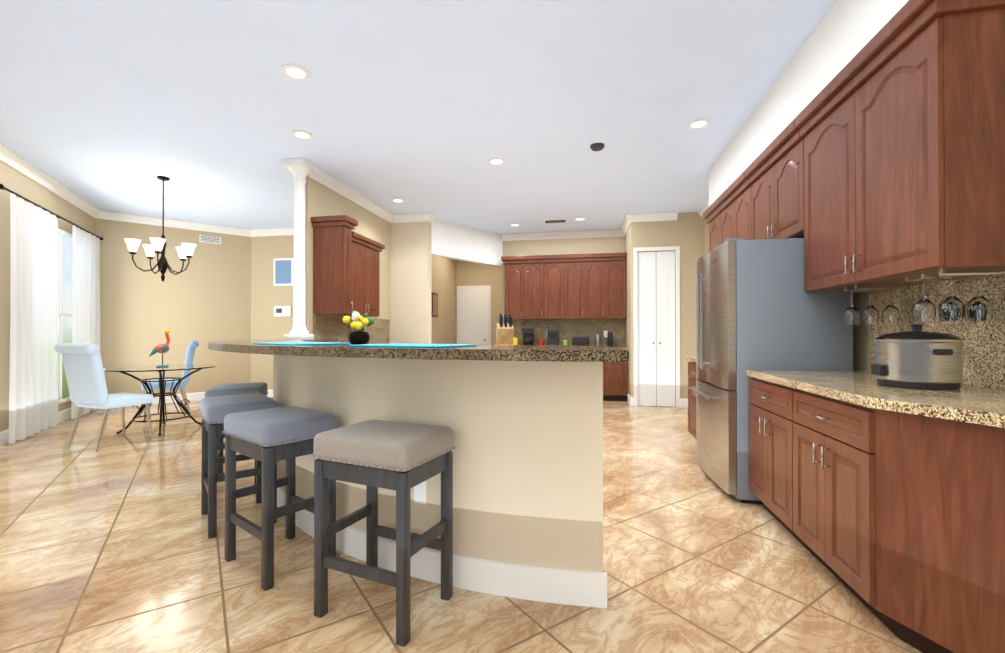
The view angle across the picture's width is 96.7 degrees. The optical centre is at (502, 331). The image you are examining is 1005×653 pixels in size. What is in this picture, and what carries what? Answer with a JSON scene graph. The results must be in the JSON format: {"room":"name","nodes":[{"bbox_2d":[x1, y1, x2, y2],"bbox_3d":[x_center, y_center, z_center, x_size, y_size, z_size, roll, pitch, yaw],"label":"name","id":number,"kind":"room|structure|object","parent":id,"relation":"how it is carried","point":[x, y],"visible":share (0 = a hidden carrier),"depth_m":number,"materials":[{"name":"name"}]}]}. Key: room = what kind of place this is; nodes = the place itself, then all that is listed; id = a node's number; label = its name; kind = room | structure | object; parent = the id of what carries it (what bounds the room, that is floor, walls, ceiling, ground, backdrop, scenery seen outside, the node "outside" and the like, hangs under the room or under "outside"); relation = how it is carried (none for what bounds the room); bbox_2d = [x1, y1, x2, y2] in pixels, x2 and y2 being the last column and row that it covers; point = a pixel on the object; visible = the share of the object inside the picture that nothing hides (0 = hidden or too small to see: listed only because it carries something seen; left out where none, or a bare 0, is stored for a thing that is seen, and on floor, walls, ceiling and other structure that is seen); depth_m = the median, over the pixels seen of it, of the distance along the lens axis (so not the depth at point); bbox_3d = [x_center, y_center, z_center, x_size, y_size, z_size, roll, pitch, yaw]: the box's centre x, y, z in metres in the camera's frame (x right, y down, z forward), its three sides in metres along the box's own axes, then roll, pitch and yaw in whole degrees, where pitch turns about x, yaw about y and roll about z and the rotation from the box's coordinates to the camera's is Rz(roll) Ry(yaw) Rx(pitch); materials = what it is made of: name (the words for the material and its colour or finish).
{"room":"kitchen","nodes":[
{"label":"kitchen","id":0,"kind":"room"},
{"bbox_2d":[0,161,94,431],"bbox_3d":[-5.247,-0.350,4.592,0.140,3.050,5.003,0,0,-26],"label":"wall","id":1,"kind":"structure","parent":0,"point":[15,181],"depth_m":4.74,"materials":[{"name":"beige paint"}]},
{"bbox_2d":[0,184,102,239],"bbox_3d":[-5.620,-1.440,5.652,0.114,0.050,2.770,0,0,-26],"label":"curtain rod","id":2,"kind":"object","parent":1,"relation":"attached to","point":[26,199],"visible":0.92,"depth_m":5.23,"materials":[{"name":"brown metal"}]},
{"bbox_2d":[8,193,58,443],"bbox_3d":[-5.310,-0.133,5.083,0.083,2.580,1.101,0,0,-26],"label":"curtain","id":3,"kind":"object","parent":2,"relation":"hanging from","point":[34,368],"visible":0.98,"depth_m":4.98,"materials":[{"name":"white fabric"}]},
{"bbox_2d":[71,225,99,418],"bbox_3d":[-5.949,-0.126,6.391,0.083,2.580,1.011,0,0,-26],"label":"curtain","id":4,"kind":"object","parent":2,"relation":"hanging from","point":[86,288],"visible":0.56,"depth_m":6.38,"materials":[{"name":"white fabric"}]},
{"bbox_2d":[58,228,72,403],"bbox_3d":[-5.739,-0.194,5.797,0.028,2.250,1.800,0,0,-26],"label":"nook window","id":5,"kind":"structure","parent":1,"relation":"in","point":[65,285],"depth_m":5.92,"materials":[{"name":"white"}]},
{"bbox_2d":[0,389,272,445],"bbox_3d":[-5.026,1.109,5.413,3.000,0.140,5.642,0,0,11],"label":"baseboard","id":6,"kind":"structure","parent":1,"relation":"attached to","point":[64,415],"depth_m":6.51,"materials":[{"name":"white wood"}]},
{"bbox_2d":[0,143,293,236],"bbox_3d":[-4.997,-1.812,5.423,3.060,0.113,5.642,0,0,11],"label":"crown molding","id":7,"kind":"structure","parent":1,"relation":"attached to","point":[14,160],"depth_m":6.64,"materials":[{"name":"white wood"}]},
{"bbox_2d":[94,218,250,394],"bbox_3d":[-5.500,-0.334,7.598,2.131,3.050,0.140,0,0,-39],"label":"wall","id":8,"kind":"structure","parent":0,"point":[203,299],"depth_m":7.49,"materials":[{"name":"beige paint"}]},
{"bbox_2d":[199,235,220,243],"bbox_3d":[-5.113,-1.608,7.819,0.320,0.120,0.015,0,0,-39],"label":"air vent","id":9,"kind":"object","parent":8,"relation":"in","point":[209,239],"visible":1,"depth_m":7.81,"materials":[{"name":"grey plastic"}]},
{"bbox_2d":[251,235,293,388],"bbox_3d":[-3.233,-0.331,8.026,2.815,3.050,0.140,0,0,11],"label":"wall","id":10,"kind":"structure","parent":0,"point":[267,295],"depth_m":8.15,"materials":[{"name":"beige paint"}]},
{"bbox_2d":[274,306,290,316],"bbox_3d":[-3.967,-0.362,8.075,0.324,0.183,0.032,0,0,11],"label":"thermostat","id":11,"kind":"object","parent":10,"relation":"attached to","point":[282,311],"visible":1,"depth_m":8.06,"materials":[{"name":"white plastic"}]},
{"bbox_2d":[274,258,293,285],"bbox_3d":[-3.959,-1.076,8.080,0.400,0.500,0.027,0,0,11],"label":"framed picture","id":12,"kind":"object","parent":10,"relation":"attached to","point":[283,271],"visible":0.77,"depth_m":8.07,"materials":[{"name":"blue"}]},
{"bbox_2d":[305,176,455,343],"bbox_3d":[-1.738,-0.332,7.954,0.150,3.050,5.880,0,0,11],"label":"wall","id":13,"kind":"structure","parent":0,"point":[321,200],"depth_m":6.85,"materials":[{"name":"beige paint"}]},
{"bbox_2d":[311,215,384,316],"bbox_3d":[-1.877,-0.755,5.589,0.445,1.110,1.075,0,0,11],"label":"upper cabinet","id":14,"kind":"object","parent":13,"relation":"attached to","point":[346,270],"visible":1,"depth_m":5.14,"materials":[{"name":"brown wood"}]},
{"bbox_2d":[313,314,389,343],"bbox_3d":[-1.670,0.493,6.064,0.674,1.380,2.000,0,0,11],"label":"backsplash","id":15,"kind":"structure","parent":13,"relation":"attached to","point":[332,327],"depth_m":5.71,"materials":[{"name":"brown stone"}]},
{"bbox_2d":[308,168,436,223],"bbox_3d":[-1.633,-1.808,6.136,0.730,0.113,2.330,0,0,11],"label":"crown molding","id":16,"kind":"structure","parent":13,"relation":"attached to","point":[322,177],"depth_m":6.27,"materials":[{"name":"white paint"}]},
{"bbox_2d":[432,292,437,316],"bbox_3d":[-1.404,-0.550,9.256,0.027,0.500,0.360,0,0,11],"label":"framed picture","id":17,"kind":"object","parent":13,"relation":"attached to","point":[434,304],"visible":0.85,"depth_m":9.21,"materials":[{"name":"black plastic"}]},
{"bbox_2d":[390,221,431,343],"bbox_3d":[-1.550,-0.336,7.222,0.790,3.050,0.150,0,0,11],"label":"wall","id":18,"kind":"structure","parent":0,"point":[411,286],"depth_m":7.14,"materials":[{"name":"beige paint"}]},
{"bbox_2d":[0,0,835,234],"bbox_3d":[-2.179,-1.924,4.932,15.500,0.100,17.000,0,0,11],"label":"ceiling","id":19,"kind":"structure","parent":0,"point":[207,107],"depth_m":3.62,"materials":[{"name":"white paint"}]},
{"bbox_2d":[124,176,195,280],"bbox_3d":[-4.119,-1.235,5.449,0.697,1.270,0.676,0,0,11],"label":"chandelier","id":20,"kind":"object","parent":19,"relation":"hanging from","point":[158,246],"visible":1,"depth_m":5.41,"materials":[{"name":"brown metal"}]},
{"bbox_2d":[281,64,309,79],"bbox_3d":[-1.499,-1.877,3.237,0.196,0.012,0.196,0,0,11],"label":"recessed light","id":21,"kind":"object","parent":19,"relation":"in","point":[294,71],"visible":1,"depth_m":3.23,"materials":[{"name":"white"}]},
{"bbox_2d":[291,130,313,139],"bbox_3d":[-1.907,-1.871,4.260,0.196,0.012,0.196,0,0,11],"label":"recessed light","id":22,"kind":"object","parent":19,"relation":"in","point":[301,134],"visible":1,"depth_m":4.25,"materials":[{"name":"white"}]},
{"bbox_2d":[391,198,404,202],"bbox_3d":[-1.486,-1.859,6.348,0.196,0.012,0.196,0,0,11],"label":"recessed light","id":23,"kind":"object","parent":19,"relation":"in","point":[397,200],"visible":1,"depth_m":6.35,"materials":[{"name":"white"}]},
{"bbox_2d":[488,158,504,164],"bbox_3d":[-0.066,-1.867,4.912,0.196,0.012,0.196,0,0,11],"label":"recessed light","id":24,"kind":"object","parent":19,"relation":"in","point":[496,161],"visible":0.98,"depth_m":4.91,"materials":[{"name":"white"}]},
{"bbox_2d":[543,218,567,222],"bbox_3d":[0.885,-1.851,7.492,0.400,0.016,0.220,0,0,11],"label":"ceiling vent","id":25,"kind":"object","parent":19,"relation":"in","point":[555,221],"visible":1,"depth_m":7.46,"materials":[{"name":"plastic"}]},
{"bbox_2d":[574,217,585,220],"bbox_3d":[1.278,-1.854,7.367,0.196,0.012,0.196,0,0,11],"label":"recessed light","id":26,"kind":"object","parent":19,"relation":"in","point":[580,219],"visible":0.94,"depth_m":7.37,"materials":[{"name":"white"}]},
{"bbox_2d":[590,143,604,150],"bbox_3d":[0.957,-1.858,4.507,0.144,0.034,0.144,0,0,11],"label":"smoke detector","id":27,"kind":"object","parent":19,"relation":"attached to","point":[596,146],"visible":1,"depth_m":4.47,"materials":[{"name":"grey plastic"}]},
{"bbox_2d":[687,119,710,129],"bbox_3d":[1.775,-1.872,4.039,0.196,0.012,0.196,0,0,11],"label":"recessed light","id":28,"kind":"object","parent":19,"relation":"in","point":[698,124],"visible":0.98,"depth_m":4.03,"materials":[{"name":"white"}]},
{"bbox_2d":[709,0,908,205],"bbox_3d":[2.277,-1.649,3.465,0.399,0.464,3.440,0,0,11],"label":"wall","id":29,"kind":"structure","parent":19,"relation":"attached to","point":[843,34],"depth_m":2.90,"materials":[{"name":"white paint"}]},
{"bbox_2d":[0,397,922,652],"bbox_3d":[-2.179,1.226,4.914,15.500,0.100,17.000,0,0,11],"label":"floor","id":30,"kind":"structure","parent":0,"point":[109,546],"depth_m":2.12,"materials":[{"name":"tile"}]},
{"bbox_2d":[54,343,153,451],"bbox_3d":[-4.102,0.647,4.634,0.518,1.061,0.627,0,0,19],"label":"dining chair","id":31,"kind":"object","parent":30,"relation":"on","point":[85,375],"visible":1,"depth_m":4.42,"materials":[{"name":"fabric"}]},
{"bbox_2d":[103,364,216,435],"bbox_3d":[-4.097,0.803,5.377,1.110,0.752,1.110,0,0,11],"label":"dining table","id":32,"kind":"object","parent":30,"relation":"on","point":[152,368],"visible":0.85,"depth_m":5.29,"materials":[{"name":"clear glass"}]},
{"bbox_2d":[149,329,170,366],"bbox_3d":[-4.117,0.197,5.383,0.123,0.460,0.303,0,0,11],"label":"statue","id":33,"kind":"object","parent":32,"relation":"on","point":[162,348],"visible":1,"depth_m":5.38,"materials":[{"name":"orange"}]},
{"bbox_2d":[142,340,198,420],"bbox_3d":[-4.629,0.656,6.256,0.627,1.061,0.518,0,0,-34],"label":"dining chair","id":34,"kind":"object","parent":30,"relation":"on","point":[193,345],"visible":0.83,"depth_m":6.16,"materials":[{"name":"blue fabric"}]},
{"bbox_2d":[205,382,267,484],"bbox_3d":[-2.068,0.796,3.498,0.383,0.745,0.482,0,0,-23],"label":"stool","id":35,"kind":"object","parent":30,"relation":"on","point":[236,389],"visible":0.33,"depth_m":3.37,"materials":[{"name":"grey fabric"}]},
{"bbox_2d":[199,393,277,537],"bbox_3d":[-1.652,0.792,2.794,0.383,0.745,0.482,0,0,-38],"label":"stool","id":36,"kind":"object","parent":30,"relation":"on","point":[214,411],"visible":0.65,"depth_m":2.63,"materials":[{"name":"grey fabric"}]},
{"bbox_2d":[222,406,336,590],"bbox_3d":[-1.130,0.789,2.273,0.482,0.745,0.383,0,0,38],"label":"stool","id":37,"kind":"object","parent":30,"relation":"on","point":[268,437],"visible":0.96,"depth_m":2.16,"materials":[{"name":"grey fabric"}]},
{"bbox_2d":[312,419,454,646],"bbox_3d":[-0.493,0.786,1.890,0.482,0.742,0.383,0,0,24],"label":"stool","id":38,"kind":"object","parent":30,"relation":"on","point":[401,459],"visible":1,"depth_m":1.79,"materials":[{"name":"grey wood"}]},
{"bbox_2d":[273,355,602,571],"bbox_3d":[-0.811,0.641,3.411,2.992,1.055,2.541,0,0,11],"label":"wall","id":39,"kind":"structure","parent":30,"relation":"on","point":[527,451],"depth_m":1.99,"materials":[{"name":"beige paint"}]},
{"bbox_2d":[208,339,628,361],"bbox_3d":[-1.005,0.092,3.296,3.470,0.040,3.037,0,0,11],"label":"countertop","id":40,"kind":"structure","parent":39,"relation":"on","point":[567,353],"depth_m":1.69,"materials":[{"name":"stone"}]},
{"bbox_2d":[281,158,317,338],"bbox_3d":[-2.254,-0.896,4.960,0.270,1.954,0.270,0,0,11],"label":"column","id":41,"kind":"structure","parent":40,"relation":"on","point":[300,169],"depth_m":4.91,"materials":[{"name":"white paint"}]},
{"bbox_2d":[253,342,349,344],"bbox_3d":[-1.074,0.064,2.398,0.460,0.006,0.320,0,0,39],"label":"placemat","id":42,"kind":"object","parent":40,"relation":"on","point":[300,343],"visible":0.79,"depth_m":2.27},
{"bbox_2d":[343,311,373,344],"bbox_3d":[-0.717,-0.020,2.237,0.150,0.171,0.141,0,0,11],"label":"flower arrangement","id":43,"kind":"object","parent":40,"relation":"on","point":[358,335],"visible":1,"depth_m":2.20,"materials":[{"name":"yellow plant"}]},
{"bbox_2d":[349,343,475,347],"bbox_3d":[-0.393,0.061,1.992,0.460,0.006,0.320,0,0,23],"label":"placemat","id":44,"kind":"object","parent":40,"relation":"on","point":[412,345],"visible":0.98,"depth_m":1.89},
{"bbox_2d":[495,314,513,345],"bbox_3d":[0.008,-0.005,1.994,0.068,0.145,0.121,0,0,-9],"label":"knife block","id":45,"kind":"object","parent":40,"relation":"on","point":[504,333],"visible":0.98,"depth_m":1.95,"materials":[{"name":"brown wood"}]},
{"bbox_2d":[414,481,425,504],"bbox_3d":[-0.390,0.761,2.121,0.070,0.114,0.008,0,0,24],"label":"outlet","id":46,"kind":"object","parent":39,"relation":"attached to","point":[420,493],"visible":0.9,"depth_m":2.12,"materials":[{"name":"white plastic"}]},
{"bbox_2d":[277,487,606,607],"bbox_3d":[-0.814,1.098,3.393,3.023,0.140,2.541,0,0,11],"label":"baseboard","id":47,"kind":"structure","parent":39,"relation":"attached to","point":[561,586],"depth_m":1.97,"materials":[{"name":"white wood"}]},
{"bbox_2d":[603,362,603,400],"bbox_3d":[1.324,0.758,8.004,0.869,0.870,0.640,0,0,11],"label":"base cabinet","id":48,"kind":"object","parent":30,"relation":"on","point":[603,362],"depth_m":7.60,"materials":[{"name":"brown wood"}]},
{"bbox_2d":[513,337,517,344],"bbox_3d":[0.237,0.198,8.314,0.096,0.174,0.094,0,0,11],"label":"canister","id":49,"kind":"object","parent":48,"relation":"on","point":[515,340],"depth_m":8.27,"materials":[{"name":"yellow ceramic"}]},
{"bbox_2d":[522,328,533,344],"bbox_3d":[0.468,0.114,8.189,0.200,0.340,0.240,0,0,11],"label":"coffee maker","id":50,"kind":"object","parent":48,"relation":"on","point":[528,336],"visible":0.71,"depth_m":8.10,"materials":[{"name":"black plastic"}]},
{"bbox_2d":[538,339,543,344],"bbox_3d":[0.709,0.212,8.225,0.096,0.144,0.094,0,0,11],"label":"canister","id":51,"kind":"object","parent":48,"relation":"on","point":[540,342],"depth_m":8.19,"materials":[{"name":"red ceramic"}]},
{"bbox_2d":[547,330,558,344],"bbox_3d":[0.910,0.129,8.107,0.200,0.310,0.280,0,0,11],"label":"coffee maker","id":52,"kind":"object","parent":48,"relation":"on","point":[552,337],"visible":0.92,"depth_m":8.10,"materials":[{"name":"grey plastic"}]},
{"bbox_2d":[562,340,567,344],"bbox_3d":[1.141,0.217,8.144,0.096,0.134,0.094,0,0,11],"label":"canister","id":53,"kind":"object","parent":48,"relation":"on","point":[564,342],"depth_m":8.11,"materials":[{"name":"green ceramic"}]},
{"bbox_2d":[572,337,588,345],"bbox_3d":[1.405,0.187,8.034,0.300,0.192,0.180,0,0,11],"label":"toaster","id":54,"kind":"object","parent":48,"relation":"on","point":[583,341],"visible":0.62,"depth_m":7.95,"materials":[{"name":"black plastic"}]},
{"bbox_2d":[595,334,599,345],"bbox_3d":[1.711,0.166,8.038,0.096,0.234,0.094,0,0,11],"label":"canister","id":55,"kind":"object","parent":48,"relation":"on","point":[597,339],"depth_m":8.00,"materials":[{"name":"silver metal"}]},
{"bbox_2d":[607,332,612,346],"bbox_3d":[1.928,0.146,7.997,0.096,0.274,0.094,0,0,11],"label":"canister","id":56,"kind":"object","parent":48,"relation":"on","point":[610,334],"depth_m":7.96,"materials":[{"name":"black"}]},
{"bbox_2d":[604,362,627,400],"bbox_3d":[1.964,0.758,7.884,0.435,0.870,0.640,0,0,11],"label":"base cabinet","id":57,"kind":"object","parent":30,"relation":"on","point":[615,381],"depth_m":7.57,"materials":[{"name":"brown wood"}]},
{"bbox_2d":[686,356,695,437],"bbox_3d":[2.240,0.463,4.274,0.772,1.420,0.840,0,0,11],"label":"cabinet","id":58,"kind":"object","parent":30,"relation":"on","point":[692,399],"visible":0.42,"depth_m":4.56,"materials":[{"name":"brown wood"}]},
{"bbox_2d":[746,375,789,531],"bbox_3d":[1.944,0.729,2.594,0.738,0.870,0.650,0,0,11],"label":"base cabinet","id":59,"kind":"object","parent":30,"relation":"on","point":[768,445],"depth_m":2.64,"materials":[{"name":"brown wood"}]},
{"bbox_2d":[688,238,852,503],"bbox_3d":[1.942,0.266,3.418,0.848,1.805,0.905,0,0,11],"label":"fridge","id":60,"kind":"object","parent":30,"relation":"on","point":[758,307],"visible":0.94,"depth_m":3.02,"materials":[{"name":"grey metal"}]},
{"bbox_2d":[786,387,873,613],"bbox_3d":[1.824,0.725,1.955,0.738,0.870,0.650,0,0,11],"label":"base cabinet","id":61,"kind":"object","parent":30,"relation":"on","point":[832,442],"depth_m":1.96,"materials":[{"name":"brown wood"}]},
{"bbox_2d":[874,411,1004,652],"bbox_3d":[1.707,0.721,1.275,0.718,0.870,0.730,0,0,11],"label":"base cabinet","id":62,"kind":"object","parent":30,"relation":"on","point":[885,505],"depth_m":1.51,"materials":[{"name":"brown wood"}]},
{"bbox_2d":[746,371,1004,442],"bbox_3d":[1.807,0.270,1.910,0.753,0.040,2.050,0,0,11],"label":"countertop","id":63,"kind":"structure","parent":62,"relation":"on","point":[974,409],"depth_m":1.70,"materials":[{"name":"beige stone"}]},
{"bbox_2d":[871,324,963,389],"bbox_3d":[1.870,0.107,2.026,0.315,0.285,0.330,0,0,11],"label":"slow cooker","id":64,"kind":"object","parent":63,"relation":"on","point":[916,357],"visible":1,"depth_m":1.92,"materials":[{"name":"silver metal"}]},
{"bbox_2d":[432,218,502,266],"bbox_3d":[-0.619,-1.557,7.949,0.120,0.600,1.782,0,0,40],"label":"wall","id":65,"kind":"structure","parent":0,"point":[455,241],"depth_m":7.84,"materials":[{"name":"white paint"}]},
{"bbox_2d":[456,260,502,344],"bbox_3d":[-0.523,-0.316,10.778,6.600,3.050,0.120,0,0,11],"label":"wall","id":66,"kind":"structure","parent":0,"point":[471,274],"depth_m":10.69,"materials":[{"name":"beige paint"}]},
{"bbox_2d":[459,288,487,344],"bbox_3d":[-0.702,0.082,10.689,0.714,2.240,0.097,0,0,11],"label":"hall door","id":67,"kind":"structure","parent":66,"relation":"in","point":[473,315],"depth_m":10.71,"materials":[{"name":"white wood"}]},
{"bbox_2d":[457,285,490,344],"bbox_3d":[-0.693,0.053,10.736,0.840,2.310,0.020,0,0,11],"label":"door frame","id":68,"kind":"structure","parent":66,"relation":"attached to","point":[489,310],"depth_m":10.67,"materials":[{"name":"beige wood"}]},
{"bbox_2d":[503,236,624,322],"bbox_3d":[1.134,-0.329,8.434,2.280,3.050,0.120,0,0,11],"label":"wall","id":69,"kind":"structure","parent":0,"point":[567,246],"depth_m":8.38,"materials":[{"name":"beige paint"}]},
{"bbox_2d":[502,229,621,240],"bbox_3d":[1.114,-1.796,8.338,2.280,0.113,0.090,0,0,11],"label":"crown molding","id":70,"kind":"structure","parent":69,"relation":"attached to","point":[594,233],"depth_m":8.33,"materials":[{"name":"white wood"}]},
{"bbox_2d":[501,252,626,319],"bbox_3d":[1.106,-0.801,8.170,2.224,1.150,0.410,0,0,11],"label":"upper cabinet","id":71,"kind":"object","parent":69,"relation":"attached to","point":[566,286],"visible":1,"depth_m":8.01,"materials":[{"name":"brown wood"}]},
{"bbox_2d":[625,222,636,396],"bbox_3d":[2.196,-0.334,7.639,0.100,3.050,1.050,0,0,11],"label":"wall","id":72,"kind":"structure","parent":0,"point":[633,234],"depth_m":7.20,"materials":[{"name":"beige paint"}]},
{"bbox_2d":[620,214,631,235],"bbox_3d":[2.083,-1.800,7.562,0.090,0.113,1.020,0,0,11],"label":"crown molding","id":73,"kind":"structure","parent":72,"relation":"attached to","point":[627,220],"depth_m":7.47,"materials":[{"name":"white wood"}]},
{"bbox_2d":[628,394,633,405],"bbox_3d":[2.130,1.120,7.320,0.116,0.140,0.446,0,0,11],"label":"baseboard","id":74,"kind":"structure","parent":72,"relation":"attached to","point":[630,401],"depth_m":7.11,"materials":[{"name":"white wood"}]},
{"bbox_2d":[637,212,703,406],"bbox_3d":[2.651,-0.337,7.081,1.000,3.050,0.120,0,0,11],"label":"wall","id":75,"kind":"structure","parent":0,"point":[690,234],"depth_m":6.98,"materials":[{"name":"beige paint"}]},
{"bbox_2d":[632,212,677,221],"bbox_3d":[2.401,-1.803,7.029,0.670,0.113,0.090,0,0,11],"label":"crown molding","id":76,"kind":"structure","parent":75,"relation":"attached to","point":[646,217],"depth_m":7.02,"materials":[{"name":"white paint"}]},
{"bbox_2d":[637,251,674,406],"bbox_3d":[2.437,-0.044,7.076,0.572,2.452,0.095,0,0,11],"label":"pantry door","id":77,"kind":"structure","parent":75,"relation":"in","point":[656,319],"depth_m":7.09,"materials":[{"name":"white wood"}]},
{"bbox_2d":[633,246,679,407],"bbox_3d":[2.432,-0.074,7.049,0.700,2.525,0.020,0,0,11],"label":"door frame","id":78,"kind":"structure","parent":75,"relation":"attached to","point":[635,304],"depth_m":7.04,"materials":[{"name":"white wood"}]},
{"bbox_2d":[680,399,687,407],"bbox_3d":[2.923,1.118,6.953,0.420,0.140,0.016,0,0,11],"label":"baseboard","id":79,"kind":"structure","parent":75,"relation":"attached to","point":[683,403],"depth_m":6.96,"materials":[{"name":"white wood"}]},
{"bbox_2d":[704,219,869,371],"bbox_3d":[2.229,-0.366,1.784,0.120,3.050,10.450,0,0,11],"label":"wall","id":80,"kind":"structure","parent":0,"point":[861,346],"depth_m":2.99,"materials":[{"name":"beige paint"}]},
{"bbox_2d":[698,201,708,217],"bbox_3d":[2.917,-1.809,6.037,0.090,0.113,1.850,0,0,11],"label":"crown molding","id":81,"kind":"structure","parent":80,"relation":"attached to","point":[703,209],"depth_m":6.69,"materials":[{"name":"white wood"}]},
{"bbox_2d":[707,208,718,252],"bbox_3d":[2.552,-0.783,4.930,0.398,1.078,0.450,0,0,11],"label":"upper cabinet","id":82,"kind":"object","parent":80,"relation":"attached to","point":[713,220],"depth_m":4.97,"materials":[{"name":"brown wood"}]},
{"bbox_2d":[719,196,730,244],"bbox_3d":[2.469,-0.785,4.488,0.398,1.078,0.450,0,0,11],"label":"upper cabinet","id":83,"kind":"object","parent":80,"relation":"attached to","point":[725,208],"depth_m":4.58,"materials":[{"name":"brown wood"}]},
{"bbox_2d":[731,180,746,239],"bbox_3d":[2.386,-0.788,4.046,0.398,1.078,0.450,0,0,11],"label":"upper cabinet","id":84,"kind":"object","parent":80,"relation":"attached to","point":[739,197],"depth_m":4.13,"materials":[{"name":"brown wood"}]},
{"bbox_2d":[747,128,798,239],"bbox_3d":[2.257,-0.997,3.359,0.398,0.668,0.950,0,0,11],"label":"upper cabinet","id":85,"kind":"object","parent":80,"relation":"attached to","point":[773,188],"depth_m":3.34,"materials":[{"name":"brown wood"}]},
{"bbox_2d":[799,0,1004,292],"bbox_3d":[2.065,-0.797,2.330,0.398,1.078,1.140,0,0,11],"label":"upper cabinet","id":86,"kind":"object","parent":80,"relation":"attached to","point":[877,164],"depth_m":1.95,"materials":[{"name":"brown wood"}]},
{"bbox_2d":[843,275,993,324],"bbox_3d":[2.052,-0.142,2.248,0.280,0.200,0.780,0,0,11],"label":"stemware","id":87,"kind":"object","parent":86,"relation":"hanging from","point":[975,308],"visible":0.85,"depth_m":1.99,"materials":[{"name":"clear glass"}]}
]}

